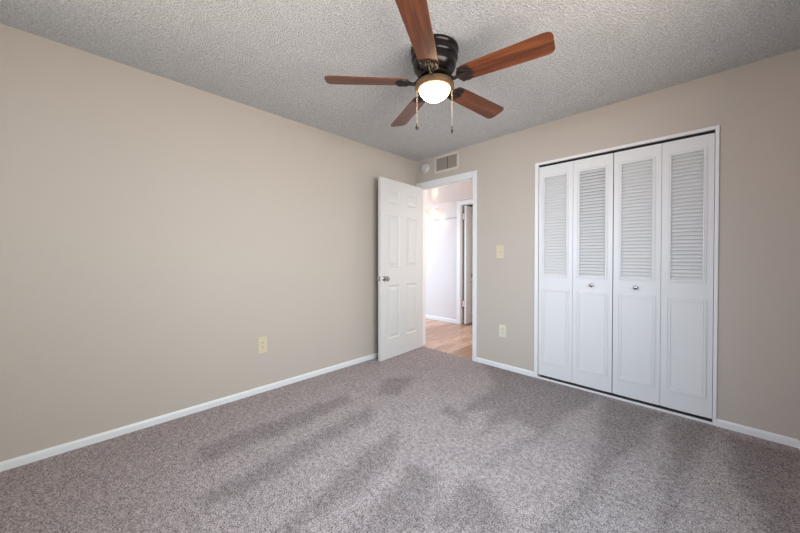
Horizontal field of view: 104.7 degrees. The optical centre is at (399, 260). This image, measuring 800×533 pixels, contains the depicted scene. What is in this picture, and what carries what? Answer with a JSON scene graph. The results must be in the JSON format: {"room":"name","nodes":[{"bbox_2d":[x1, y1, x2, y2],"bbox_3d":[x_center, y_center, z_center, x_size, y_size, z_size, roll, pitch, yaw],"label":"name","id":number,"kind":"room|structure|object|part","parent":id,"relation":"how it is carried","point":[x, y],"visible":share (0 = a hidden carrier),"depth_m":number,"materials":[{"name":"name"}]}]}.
{"room":"empty bedroom","nodes":[
{"label":"empty bedroom","id":0,"kind":"room"},
{"bbox_2d":[0,23,415,461],"bbox_3d":[-1.175,-0.097,2.764,0.100,2.570,3.850,1,1,45],"label":"wall","id":1,"kind":"structure","parent":0,"point":[154,228],"depth_m":2.15,"materials":[{"name":"beige paint"}]},
{"bbox_2d":[0,353,377,471],"bbox_3d":[-1.104,1.113,2.768,0.013,0.050,3.737,1,1,45],"label":"baseboard","id":2,"kind":"structure","parent":1,"relation":"attached to","point":[52,451],"depth_m":2.15,"materials":[{"name":"white paint"}]},
{"bbox_2d":[258,336,266,353],"bbox_3d":[-1.193,0.730,2.678,0.008,0.142,0.076,1,1,45],"label":"power outlet","id":3,"kind":"object","parent":1,"relation":"attached to","point":[262,341],"visible":1,"depth_m":2.67,"materials":[{"name":"beige plastic"}]},
{"bbox_2d":[0,346,799,532],"bbox_3d":[0.023,1.149,1.674,3.155,0.001,3.770,1,1,45],"label":"floor","id":4,"kind":"structure","parent":0,"point":[422,439],"depth_m":1.68,"materials":[{"name":"grey carpet"}]},
{"bbox_2d":[538,376,711,424],"bbox_3d":[1.758,1.132,2.573,1.191,0.016,0.011,1,1,45],"label":"threshold","id":5,"kind":"object","parent":4,"relation":"on","point":[580,388],"visible":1,"depth_m":2.47,"materials":[{"name":"white paint"}]},
{"bbox_2d":[0,0,799,160],"bbox_3d":[0.016,-1.330,1.641,3.155,0.080,3.750,1,1,45],"label":"ceiling","id":6,"kind":"structure","parent":0,"point":[275,57],"depth_m":1.85,"materials":[{"name":"white paint"}]},
{"bbox_2d":[324,0,554,132],"bbox_3d":[0.248,-1.038,1.907,1.279,0.510,1.263,1,1,45],"label":"ceiling fan","id":7,"kind":"object","parent":6,"relation":"hanging from","point":[434,57],"visible":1,"depth_m":1.77,"materials":[{"name":"brown wood"}]},
{"bbox_3d":[-0.206,-1.094,1.877,0.492,0.037,0.135,0,1,-3],"label":"blade","id":8,"kind":"part","parent":7,"relation":"part of","materials":[{"name":"brown wood"}]},
{"bbox_3d":[0.065,-1.098,2.288,0.135,0.037,0.492,0,1,-21],"label":"blade","id":9,"kind":"part","parent":7,"relation":"part of","materials":[{"name":"brown wood"}]},
{"bbox_3d":[0.101,-1.090,1.494,0.135,0.037,0.492,0,1,15],"label":"blade","id":10,"kind":"part","parent":7,"relation":"part of","materials":[{"name":"brown wood"}]},
{"bbox_3d":[0.212,-1.022,1.897,0.190,0.070,0.190,1,1,45],"label":"lamp shade","id":11,"kind":"part","parent":7,"relation":"part of","materials":[{"name":"white glass"}]},
{"bbox_3d":[0.538,-1.097,2.158,0.492,0.037,0.135,0,1,-39],"label":"blade","id":12,"kind":"part","parent":7,"relation":"part of","materials":[{"name":"brown wood"}]},
{"bbox_3d":[0.561,-1.092,1.667,0.492,0.037,0.135,0,1,33],"label":"blade","id":13,"kind":"part","parent":7,"relation":"part of","materials":[{"name":"brown wood"}]},
{"bbox_2d":[426,199,468,319],"bbox_3d":[0.822,0.023,5.687,4.020,2.267,0.110,1,1,45],"label":"wall","id":14,"kind":"structure","parent":0,"point":[441,235],"depth_m":5.66,"materials":[{"name":"paint"}]},
{"bbox_2d":[426,315,456,323],"bbox_3d":[0.176,1.066,6.253,2.321,0.070,0.013,1,1,45],"label":"baseboard","id":15,"kind":"structure","parent":14,"relation":"attached to","point":[454,321],"depth_m":5.66,"materials":[{"name":"white paint"}]},
{"bbox_2d":[426,208,456,221],"bbox_3d":[0.532,-0.857,5.760,1.142,0.213,0.181,1,1,45],"label":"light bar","id":16,"kind":"object","parent":14,"relation":"attached to","point":[435,213],"visible":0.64,"depth_m":5.60,"materials":[{"name":"silver"}]},
{"bbox_3d":[0.590,-0.761,5.820,1.142,0.020,0.016,1,1,45],"label":"rail","id":17,"kind":"part","parent":16,"relation":"part of","materials":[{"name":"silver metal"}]},
{"bbox_2d":[457,199,472,323],"bbox_3d":[1.340,0.036,5.162,0.852,2.152,0.126,1,1,45],"label":"door frame","id":18,"kind":"structure","parent":14,"relation":"attached to","point":[459,203],"depth_m":5.39,"materials":[{"name":"white paint"}]},
{"bbox_2d":[462,206,472,323],"bbox_3d":[1.267,0.070,5.462,0.375,2.055,0.121,0,1,-39],"label":"door","id":19,"kind":"structure","parent":14,"relation":"in","point":[467,216],"depth_m":5.39,"materials":[{"name":"white paint"}]},
{"bbox_2d":[423,318,471,358],"bbox_3d":[0.861,1.138,5.738,4.020,0.057,3.180,1,1,45],"label":"floor","id":20,"kind":"structure","parent":0,"point":[451,338],"depth_m":4.52,"materials":[{"name":"brown wood"}]},
{"bbox_2d":[426,181,472,205],"bbox_3d":[0.336,-1.075,5.186,4.020,0.060,1.510,1,1,45],"label":"ceiling","id":21,"kind":"structure","parent":0,"point":[460,191],"depth_m":4.77,"materials":[{"name":"paint"}]},
{"bbox_2d":[416,49,799,439],"bbox_3d":[1.375,-0.100,3.024,3.355,2.570,0.110,1,1,45],"label":"wall","id":22,"kind":"structure","parent":0,"point":[755,106],"depth_m":2.10,"materials":[{"name":"beige paint"}]},
{"bbox_2d":[420,163,428,173],"bbox_3d":[0.312,-1.188,3.961,0.140,0.140,0.040,1,1,45],"label":"smoke detector","id":23,"kind":"object","parent":22,"relation":"attached to","point":[424,168],"visible":1,"depth_m":3.94,"materials":[{"name":"white plastic"}]},
{"bbox_2d":[416,170,476,360],"bbox_3d":[0.581,0.056,3.813,0.906,2.142,0.138,1,1,45],"label":"door frame","id":24,"kind":"structure","parent":22,"relation":"attached to","point":[471,174],"depth_m":3.61,"materials":[{"name":"white paint"}]},
{"bbox_2d":[377,176,421,361],"bbox_3d":[0.026,0.092,3.728,0.169,2.056,0.782,1,1,41],"label":"door","id":25,"kind":"structure","parent":24,"relation":"attached to","point":[399,278],"depth_m":3.67,"materials":[{"name":"white paint"}]},
{"bbox_3d":[-0.150,0.200,3.449,0.067,0.064,0.064,1,1,41],"label":"knob","id":26,"kind":"part","parent":25,"relation":"part of","materials":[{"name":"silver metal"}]},
{"bbox_2d":[435,151,458,173],"bbox_3d":[0.560,-1.188,3.736,0.356,0.202,0.010,1,1,45],"label":"air vent","id":27,"kind":"object","parent":22,"relation":"in","point":[450,161],"visible":1,"depth_m":3.72,"materials":[{"name":"white metal"}]},
{"bbox_2d":[496,245,503,257],"bbox_3d":[1.053,-0.096,3.253,0.086,0.138,0.019,1,1,45],"label":"light switch","id":28,"kind":"object","parent":22,"relation":"attached to","point":[499,248],"visible":1,"depth_m":3.25,"materials":[{"name":"beige plastic"}]},
{"bbox_2d":[499,324,505,337],"bbox_3d":[1.079,0.738,3.243,0.080,0.128,0.008,1,1,45],"label":"power outlet","id":29,"kind":"object","parent":22,"relation":"attached to","point":[502,328],"visible":1,"depth_m":3.24,"materials":[{"name":"beige plastic"}]},
{"bbox_2d":[476,357,533,376],"bbox_3d":[1.085,1.108,3.238,0.634,0.050,0.013,1,1,45],"label":"baseboard","id":30,"kind":"structure","parent":22,"relation":"attached to","point":[480,360],"depth_m":3.21,"materials":[{"name":"white paint"}]},
{"bbox_2d":[534,125,719,425],"bbox_3d":[1.752,0.101,2.566,1.245,2.078,0.012,1,1,45],"label":"door frame","id":31,"kind":"structure","parent":22,"relation":"attached to","point":[717,127],"depth_m":2.19,"materials":[{"name":"white paint"}]},
{"bbox_2d":[540,130,714,166],"bbox_3d":[1.777,-0.909,2.571,1.183,0.010,0.024,1,1,45],"label":"track","id":32,"kind":"object","parent":22,"relation":"attached to","point":[713,131],"visible":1,"depth_m":2.46,"materials":[{"name":"metal"}]},
{"bbox_2d":[538,153,613,392],"bbox_3d":[1.554,0.102,2.776,0.598,1.998,0.058,1,1,45],"label":"door","id":33,"kind":"structure","parent":32,"relation":"hanging from","point":[575,324],"depth_m":2.75,"materials":[{"name":"white paint"}]},
{"bbox_3d":[1.446,0.618,2.885,0.234,0.707,0.006,1,1,45],"label":"panel moulding","id":34,"kind":"part","parent":33,"relation":"part of","materials":[{"name":"white paint"}]},
{"bbox_3d":[1.445,-0.328,2.876,0.226,0.960,0.006,1,1,45],"label":"louver frame","id":35,"kind":"part","parent":33,"relation":"part of","materials":[{"name":"white paint"}]},
{"bbox_3d":[1.659,0.620,2.674,0.238,0.707,0.006,1,1,45],"label":"panel moulding","id":36,"kind":"part","parent":33,"relation":"part of","materials":[{"name":"white paint"}]},
{"bbox_3d":[1.658,-0.326,2.665,0.230,0.960,0.006,1,1,45],"label":"louver frame","id":37,"kind":"part","parent":33,"relation":"part of","materials":[{"name":"white paint"}]},
{"bbox_2d":[612,133,714,418],"bbox_3d":[1.977,0.107,2.356,0.584,1.998,0.058,1,1,45],"label":"door","id":38,"kind":"structure","parent":32,"relation":"hanging from","point":[663,242],"depth_m":2.33,"materials":[{"name":"white paint"}]},
{"bbox_3d":[1.877,0.623,2.458,0.241,0.707,0.006,1,1,45],"label":"panel moulding","id":39,"kind":"part","parent":38,"relation":"part of","materials":[{"name":"white paint"}]},
{"bbox_3d":[1.876,-0.324,2.449,0.233,0.960,0.006,1,1,45],"label":"louver frame","id":40,"kind":"part","parent":38,"relation":"part of","materials":[{"name":"white paint"}]},
{"bbox_3d":[2.084,0.625,2.252,0.218,0.707,0.006,1,1,45],"label":"panel moulding","id":41,"kind":"part","parent":38,"relation":"part of","materials":[{"name":"white paint"}]},
{"bbox_3d":[2.084,-0.322,2.242,0.210,0.960,0.006,1,1,45],"label":"louver frame","id":42,"kind":"part","parent":38,"relation":"part of","materials":[{"name":"white paint"}]},
{"bbox_2d":[716,419,798,447],"bbox_3d":[2.318,1.121,2.015,0.351,0.050,0.013,1,1,45],"label":"baseboard","id":43,"kind":"structure","parent":22,"relation":"attached to","point":[781,439],"depth_m":2.00,"materials":[{"name":"white paint"}]},
{"bbox_2d":[540,160,714,421],"bbox_3d":[2.043,-0.053,2.848,1.691,2.500,0.700,1,1,45],"label":"wall","id":44,"kind":"structure","parent":0,"point":[543,376],"depth_m":2.65,"materials":[{"name":"paint"}]}
]}

